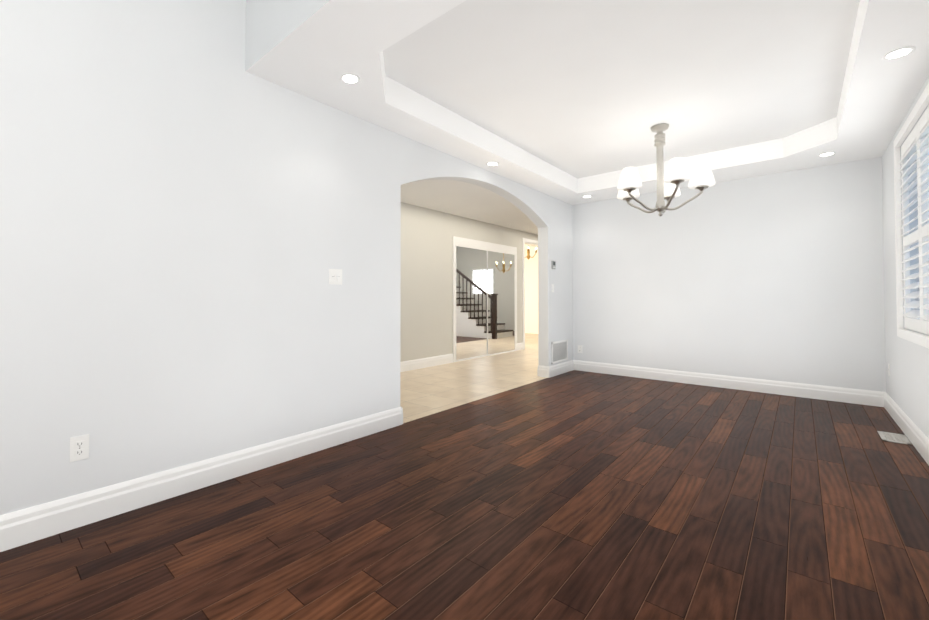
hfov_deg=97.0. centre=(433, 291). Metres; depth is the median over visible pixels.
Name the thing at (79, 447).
outlet
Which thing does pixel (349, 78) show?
recessed light
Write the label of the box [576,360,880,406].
baseboard
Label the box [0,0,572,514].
wall
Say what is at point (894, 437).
floor vent
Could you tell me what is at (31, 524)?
baseboard
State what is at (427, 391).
floor
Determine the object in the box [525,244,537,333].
wall
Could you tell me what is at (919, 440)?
baseboard
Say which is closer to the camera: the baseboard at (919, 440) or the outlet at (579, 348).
the baseboard at (919, 440)
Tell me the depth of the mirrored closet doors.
7.58 m
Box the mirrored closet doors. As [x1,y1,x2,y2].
[452,236,516,362]
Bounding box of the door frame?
[522,238,537,348]
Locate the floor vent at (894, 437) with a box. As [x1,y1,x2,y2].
[877,431,911,444]
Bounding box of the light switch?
[329,269,341,284]
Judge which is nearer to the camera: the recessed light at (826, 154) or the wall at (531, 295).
the recessed light at (826, 154)
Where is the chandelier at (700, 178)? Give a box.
[617,123,714,215]
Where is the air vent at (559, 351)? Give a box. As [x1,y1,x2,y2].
[551,340,567,363]
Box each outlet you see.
[70,434,88,461]
[578,345,581,352]
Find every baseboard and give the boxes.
[0,407,402,551]
[400,354,452,371]
[548,360,575,377]
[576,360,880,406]
[880,392,928,464]
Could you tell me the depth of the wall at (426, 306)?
6.54 m
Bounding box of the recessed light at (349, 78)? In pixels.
[340,73,359,83]
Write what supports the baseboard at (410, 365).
attached to the wall at (426, 306)
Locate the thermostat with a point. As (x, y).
(553, 264)
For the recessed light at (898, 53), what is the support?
attached to the ceiling soffit
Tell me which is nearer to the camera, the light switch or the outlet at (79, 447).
the outlet at (79, 447)
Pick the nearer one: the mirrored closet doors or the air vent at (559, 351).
the air vent at (559, 351)
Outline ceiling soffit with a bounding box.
[245,0,928,204]
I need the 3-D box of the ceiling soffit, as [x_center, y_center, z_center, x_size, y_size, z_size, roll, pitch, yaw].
[1.657,-1.912,3.345,3.196,1.100,4.933,-1,-1,42]
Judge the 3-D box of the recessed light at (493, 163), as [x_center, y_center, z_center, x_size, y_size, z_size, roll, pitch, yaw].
[0.620,-1.344,4.318,0.132,0.009,0.132,-1,-1,42]
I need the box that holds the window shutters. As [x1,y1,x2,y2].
[893,83,928,348]
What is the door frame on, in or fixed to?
attached to the wall at (426, 306)
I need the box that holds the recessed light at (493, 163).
[486,161,498,165]
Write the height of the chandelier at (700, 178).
0.850 m
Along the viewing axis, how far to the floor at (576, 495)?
1.94 m
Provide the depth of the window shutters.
3.02 m
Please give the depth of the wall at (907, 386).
3.45 m
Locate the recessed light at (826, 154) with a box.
[817,152,835,156]
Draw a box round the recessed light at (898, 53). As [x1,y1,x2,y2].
[882,46,915,59]
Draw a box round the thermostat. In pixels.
[551,260,555,269]
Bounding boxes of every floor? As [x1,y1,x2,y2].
[0,370,928,619]
[400,333,546,422]
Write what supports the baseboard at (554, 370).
attached to the wall at (192, 212)
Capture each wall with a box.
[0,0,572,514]
[400,202,537,361]
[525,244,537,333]
[572,157,885,391]
[882,76,928,438]
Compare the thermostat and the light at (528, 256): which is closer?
the thermostat
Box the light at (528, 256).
[525,245,536,259]
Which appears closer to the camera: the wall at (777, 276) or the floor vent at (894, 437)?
the floor vent at (894, 437)

